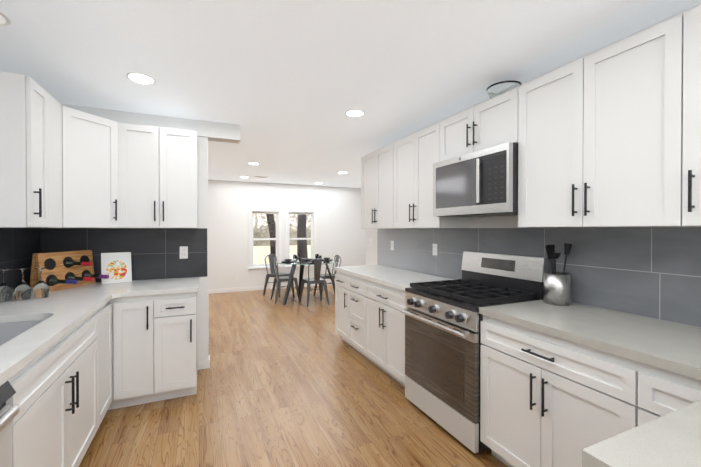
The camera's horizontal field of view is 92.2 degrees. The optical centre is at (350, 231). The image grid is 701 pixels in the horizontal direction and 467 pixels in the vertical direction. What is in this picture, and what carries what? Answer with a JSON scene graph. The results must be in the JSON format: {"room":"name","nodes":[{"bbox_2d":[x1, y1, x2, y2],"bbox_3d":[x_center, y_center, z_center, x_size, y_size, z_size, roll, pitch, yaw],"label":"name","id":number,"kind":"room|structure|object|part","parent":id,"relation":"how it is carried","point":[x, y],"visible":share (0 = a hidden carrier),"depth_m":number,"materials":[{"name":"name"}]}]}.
{"room":"kitchen","nodes":[
{"label":"kitchen","id":0,"kind":"room"},
{"bbox_2d":[61,104,243,368],"bbox_3d":[-1.886,0.129,3.224,1.580,2.460,0.160,0,0,-24],"label":"wall","id":1,"kind":"structure","parent":0,"point":[226,205],"depth_m":3.48,"materials":[{"name":"white paint"}]},
{"bbox_2d":[0,228,40,294],"bbox_3d":[-1.888,0.219,1.226,0.008,0.478,3.511,0,0,-24],"label":"tile backsplash","id":2,"kind":"structure","parent":1,"relation":"attached to","point":[19,247],"depth_m":2.47,"materials":[{"name":"grey tile"}]},
{"bbox_2d":[0,71,75,227],"bbox_3d":[-2.133,-0.465,2.245,0.390,0.873,0.780,0,0,-24],"label":"upper cabinet","id":3,"kind":"object","parent":1,"relation":"attached to","point":[61,166],"depth_m":2.00,"materials":[{"name":"white wood"}]},
{"bbox_2d":[40,228,206,281],"bbox_3d":[-2.017,0.206,3.095,1.294,0.478,0.008,0,0,-24],"label":"tile backsplash","id":4,"kind":"structure","parent":1,"relation":"attached to","point":[155,253],"depth_m":3.14,"materials":[{"name":"grey tile"}]},
{"bbox_2d":[180,246,187,258],"bbox_3d":[-1.615,0.199,3.267,0.072,0.118,0.007,0,0,-24],"label":"electrical outlet","id":5,"kind":"object","parent":4,"relation":"attached to","point":[183,252],"visible":1,"depth_m":3.27,"materials":[{"name":"white plastic"}]},
{"bbox_2d":[76,110,197,227],"bbox_3d":[-1.932,-0.469,2.798,1.207,0.873,0.607,0,0,-24],"label":"upper cabinet","id":6,"kind":"object","parent":1,"relation":"attached to","point":[128,175],"depth_m":2.83,"materials":[{"name":"white wood"}]},
{"bbox_2d":[198,355,209,365],"bbox_3d":[-3.786,1.322,2.457,5.097,0.085,0.012,0,0,-24],"label":"baseboard","id":7,"kind":"structure","parent":1,"relation":"attached to","point":[203,364],"depth_m":3.35,"materials":[{"name":"white wood"}]},
{"bbox_2d":[79,285,507,466],"bbox_3d":[-1.334,1.383,1.995,9.600,0.030,11.450,0,0,-24],"label":"floor","id":8,"kind":"structure","parent":0,"point":[293,382],"depth_m":2.55,"materials":[{"name":"laminate"}]},
{"bbox_2d":[0,381,19,466],"bbox_3d":[-1.324,0.940,0.781,0.633,0.873,0.597,0,0,-24],"label":"dishwasher","id":9,"kind":"object","parent":8,"relation":"on","point":[8,413],"visible":0.85,"depth_m":1.13,"materials":[{"name":"grey"}]},
{"bbox_2d":[0,277,198,466],"bbox_3d":[-1.335,0.914,1.481,1.218,0.914,3.518,0,0,-24],"label":"base cabinet","id":10,"kind":"object","parent":8,"relation":"on","point":[77,363],"visible":1,"depth_m":2.10,"materials":[{"name":"white wood"}]},
{"bbox_2d":[0,277,198,385],"bbox_3d":[-1.335,0.476,1.478,1.218,0.038,3.518,0,0,-24],"label":"countertop","id":11,"kind":"structure","parent":10,"relation":"on","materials":[{"name":"white stone"}]},
{"bbox_2d":[0,320,43,345],"bbox_3d":[-1.673,0.597,1.455,0.413,0.200,0.858,0,0,-24],"label":"sink basin","id":12,"kind":"object","parent":11,"relation":"in","point":[9,329],"depth_m":1.84,"materials":[{"name":"silver metal"}]},
{"bbox_2d":[0,267,49,301],"bbox_3d":[-2.191,0.348,2.257,0.267,0.206,0.088,0,0,-37],"label":"glasses","id":13,"kind":"object","parent":11,"relation":"on","point":[23,290],"visible":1,"depth_m":2.24,"materials":[{"name":"clear glass"}]},
{"bbox_2d":[30,250,108,292],"bbox_3d":[-2.218,0.303,2.703,0.264,0.290,0.460,0,0,6],"label":"wine rack","id":14,"kind":"object","parent":11,"relation":"on","point":[67,269],"visible":0.98,"depth_m":2.66,"materials":[{"name":"brown wood"}]},
{"bbox_2d":[100,252,131,283],"bbox_3d":[-2.071,0.315,2.985,0.223,0.263,0.081,0,1,-39],"label":"cookbook","id":15,"kind":"object","parent":11,"relation":"on","point":[116,267],"visible":1,"depth_m":2.98,"materials":[{"name":"white paper"}]},
{"bbox_2d":[263,254,291,297],"bbox_3d":[-1.523,0.902,7.128,0.482,0.860,0.452,0,0,31],"label":"chair","id":16,"kind":"object","parent":8,"relation":"on","point":[270,256],"visible":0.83,"depth_m":7.08,"materials":[{"name":"grey metal"}]},
{"bbox_2d":[271,257,299,303],"bbox_3d":[-1.277,0.906,6.589,0.482,0.860,0.452,0,0,-24],"label":"chair","id":17,"kind":"object","parent":8,"relation":"on","point":[278,279],"visible":0.98,"depth_m":6.49,"materials":[{"name":"grey metal"}]},
{"bbox_2d":[276,258,338,304],"bbox_3d":[-0.856,0.958,6.737,1.243,0.755,1.270,0,0,-24],"label":"dining table","id":18,"kind":"object","parent":8,"relation":"on","point":[301,263],"visible":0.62,"depth_m":6.43,"materials":[{"name":"clear glass"}]},
{"bbox_2d":[281,255,301,261],"bbox_3d":[-1.158,0.521,6.559,0.373,0.120,0.259,0,0,0],"label":"place setting","id":19,"kind":"object","parent":18,"relation":"on","point":[297,258],"depth_m":6.51,"materials":[{"name":"grey ceramic"}]},
{"bbox_2d":[306,255,322,262],"bbox_3d":[-0.687,0.522,6.413,0.259,0.120,0.373,0,0,0],"label":"place setting","id":20,"kind":"object","parent":18,"relation":"on","point":[316,256],"depth_m":6.63,"materials":[{"name":"grey ceramic"}]},
{"bbox_2d":[299,258,328,306],"bbox_3d":[-0.678,0.908,6.314,0.452,0.860,0.482,0,0,-24],"label":"chair","id":21,"kind":"object","parent":8,"relation":"on","point":[317,279],"visible":1,"depth_m":6.17,"materials":[{"name":"grey metal"}]},
{"bbox_2d":[313,255,340,295],"bbox_3d":[-0.464,0.903,6.951,0.482,0.860,0.452,0,0,-24],"label":"chair","id":22,"kind":"object","parent":8,"relation":"on","point":[322,276],"visible":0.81,"depth_m":7.00,"materials":[{"name":"grey metal"}]},
{"bbox_2d":[333,269,344,340],"bbox_3d":[0.174,0.915,4.156,0.621,0.876,0.414,0,0,-24],"label":"base cabinet","id":23,"kind":"object","parent":8,"relation":"on","point":[339,277],"depth_m":4.08,"materials":[{"name":"white wood"}]},
{"bbox_2d":[345,273,364,355],"bbox_3d":[0.345,0.918,3.773,0.621,0.876,0.546,0,0,-24],"label":"base cabinet","id":24,"kind":"object","parent":8,"relation":"on","point":[354,286],"depth_m":3.69,"materials":[{"name":"white wood"}]},
{"bbox_2d":[365,277,405,386],"bbox_3d":[0.592,0.921,3.220,0.621,0.876,0.784,0,0,-24],"label":"base cabinet","id":25,"kind":"object","parent":8,"relation":"on","point":[380,300],"depth_m":3.10,"materials":[{"name":"white wood"}]},
{"bbox_2d":[333,265,452,288],"bbox_3d":[0.419,0.462,3.616,0.648,0.038,1.654,0,0,-24],"label":"countertop","id":26,"kind":"structure","parent":25,"relation":"on","point":[387,275],"depth_m":3.44,"materials":[{"name":"white stone"}]},
{"bbox_2d":[400,251,548,452],"bbox_3d":[0.861,0.769,2.490,0.723,1.190,0.762,0,0,-24],"label":"gas range","id":27,"kind":"object","parent":8,"relation":"on","point":[443,320],"visible":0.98,"depth_m":2.33,"materials":[{"name":"grey metal"}]},
{"bbox_2d":[480,405,552,466],"bbox_3d":[1.239,0.931,1.769,0.621,0.876,0.858,0,0,-24],"label":"base cabinet","id":28,"kind":"object","parent":8,"relation":"on","point":[511,446],"depth_m":1.84,"materials":[{"name":"white wood"}]},
{"bbox_2d":[361,300,700,466],"bbox_3d":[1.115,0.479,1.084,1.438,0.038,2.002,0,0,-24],"label":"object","id":29,"kind":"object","parent":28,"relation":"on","point":[607,388],"depth_m":1.51,"materials":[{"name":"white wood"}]},
{"bbox_2d":[543,243,571,305],"bbox_3d":[1.311,0.262,2.138,0.154,0.381,0.150,0,0,-24],"label":"utensil holder","id":30,"kind":"object","parent":29,"relation":"on","point":[557,288],"visible":1,"depth_m":2.10,"materials":[{"name":"silver metal"}]},
{"bbox_2d":[553,445,592,466],"bbox_3d":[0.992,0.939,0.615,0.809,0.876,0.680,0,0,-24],"label":"base cabinet","id":31,"kind":"object","parent":8,"relation":"on","point":[560,458],"depth_m":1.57,"materials":[{"name":"white wood"}]},
{"bbox_2d":[244,182,363,286],"bbox_3d":[-3.609,0.103,7.087,9.440,2.460,0.120,0,0,-24],"label":"wall","id":32,"kind":"structure","parent":0,"point":[340,232],"depth_m":8.31,"materials":[{"name":"white paint"}]},
{"bbox_2d":[208,281,335,293],"bbox_3d":[-3.582,1.290,7.035,9.200,0.085,0.012,0,0,-24],"label":"baseboard","id":33,"kind":"structure","parent":32,"relation":"attached to","point":[212,291],"depth_m":7.57,"materials":[{"name":"white wood"}]},
{"bbox_2d":[248,208,316,271],"bbox_3d":[-1.583,0.184,7.969,1.640,1.445,0.160,0,0,-24],"label":"window","id":34,"kind":"structure","parent":32,"relation":"attached to","point":[278,232],"depth_m":7.92,"materials":[{"name":"white wood"}]},
{"bbox_3d":[-1.598,0.166,8.003,1.376,1.176,0.004,0,0,-24],"label":"window glass pane","id":35,"kind":"part","parent":34,"relation":"part of","materials":[{"name":"clear glass"}]},
{"bbox_2d":[0,0,700,187],"bbox_3d":[-1.334,-1.112,1.978,9.600,0.040,11.450,0,0,-24],"label":"ceiling","id":36,"kind":"structure","parent":0,"point":[285,85],"depth_m":2.13,"materials":[{"name":"white paint"}]},
{"bbox_2d":[0,13,10,25],"bbox_3d":[-1.828,-1.087,1.686,0.184,0.006,0.184,0,0,-24],"label":"recessed light","id":37,"kind":"object","parent":36,"relation":"in","point":[5,20],"visible":1,"depth_m":1.73,"materials":[{"name":"white"}]},
{"bbox_2d":[126,72,155,83],"bbox_3d":[-1.492,-1.092,2.405,0.184,0.006,0.184,0,0,-24],"label":"recessed light","id":38,"kind":"object","parent":36,"relation":"in","point":[140,78],"visible":1,"depth_m":2.39,"materials":[{"name":"white"}]},
{"bbox_2d":[345,110,364,116],"bbox_3d":[0.039,-1.097,3.121,0.184,0.006,0.184,0,0,-24],"label":"recessed light","id":39,"kind":"object","parent":36,"relation":"in","point":[354,113],"visible":1,"depth_m":3.12,"materials":[{"name":"white"}]},
{"bbox_2d":[364,3,700,264],"bbox_3d":[1.828,0.142,1.402,0.120,2.460,7.645,0,0,-24],"label":"wall","id":40,"kind":"structure","parent":0,"point":[370,253],"depth_m":2.83,"materials":[{"name":"white paint"}]},
{"bbox_2d":[361,145,388,228],"bbox_3d":[0.450,-0.491,3.933,0.321,0.900,0.839,0,0,-24],"label":"upper cabinet","id":41,"kind":"object","parent":40,"relation":"attached to","point":[374,165],"depth_m":3.90,"materials":[{"name":"white wood"}]},
{"bbox_2d":[389,122,468,228],"bbox_3d":[0.737,-0.486,3.289,0.321,0.900,0.808,0,0,-24],"label":"upper cabinet","id":42,"kind":"object","parent":40,"relation":"attached to","point":[412,158],"depth_m":3.16,"materials":[{"name":"white wood"}]},
{"bbox_2d":[441,88,516,160],"bbox_3d":[1.058,-0.754,2.567,0.321,0.355,0.768,0,0,-24],"label":"upper cabinet","id":43,"kind":"object","parent":40,"relation":"attached to","point":[493,122],"depth_m":2.43,"materials":[{"name":"white wood"}]},
{"bbox_2d":[433,142,517,216],"bbox_3d":[1.010,-0.347,2.549,0.413,0.447,0.760,0,0,-24],"label":"microwave","id":44,"kind":"object","parent":43,"relation":"attached to","point":[482,183],"visible":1,"depth_m":2.35,"materials":[{"name":"grey metal"}]},
{"bbox_2d":[486,80,521,98],"bbox_3d":[1.095,-0.981,2.411,0.236,0.100,0.236,0,0,-24],"label":"bowl","id":45,"kind":"object","parent":43,"relation":"on","point":[496,89],"visible":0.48,"depth_m":2.33,"materials":[{"name":"clear glass"}]},
{"bbox_2d":[377,227,700,327],"bbox_3d":[1.272,0.210,2.492,0.008,0.478,4.450,0,0,-24],"label":"tile backsplash","id":46,"kind":"structure","parent":40,"relation":"attached to","point":[652,272],"depth_m":2.00,"materials":[{"name":"grey tile"}]},
{"bbox_2d":[433,244,436,255],"bbox_3d":[0.853,0.178,3.411,0.007,0.118,0.072,0,0,-24],"label":"electrical outlet","id":47,"kind":"object","parent":46,"relation":"attached to","point":[434,249],"visible":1,"depth_m":3.40,"materials":[{"name":"white plastic"}]},
{"bbox_2d":[517,25,656,227],"bbox_3d":[1.390,-0.476,1.825,0.321,0.900,0.862,0,0,-24],"label":"upper cabinet","id":48,"kind":"object","parent":40,"relation":"attached to","point":[609,136],"depth_m":1.74,"materials":[{"name":"white wood"}]},
{"bbox_2d":[657,5,700,226],"bbox_3d":[1.639,-0.472,1.266,0.321,0.900,0.598,0,0,-24],"label":"upper cabinet","id":49,"kind":"object","parent":40,"relation":"attached to","point":[678,37],"depth_m":1.43,"materials":[{"name":"white wood"}]},
{"label":"outside","id":50,"kind":"structure","parent":0,"visible":0},
{"bbox_2d":[253,214,310,245],"bbox_3d":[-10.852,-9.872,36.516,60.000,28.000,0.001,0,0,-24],"label":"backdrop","id":51,"kind":"structure","parent":50,"point":[257,221],"depth_m":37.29,"materials":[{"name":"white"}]},
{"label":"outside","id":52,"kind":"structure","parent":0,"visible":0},
{"bbox_2d":[253,245,310,263],"bbox_3d":[-4.814,1.622,23.056,60.000,0.001,29.650,0,0,-24],"label":"lawn","id":53,"kind":"structure","parent":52,"point":[256,255],"depth_m":25.17,"materials":[{"name":"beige plant"}]},
{"bbox_2d":[266,214,307,257],"bbox_3d":[-2.387,-2.511,13.762,6.866,8.413,4.950,0,0,-24],"label":"tree","id":54,"kind":"object","parent":53,"relation":"on","point":[301,246],"depth_m":12.52,"materials":[{"name":"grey plant"}]}
]}

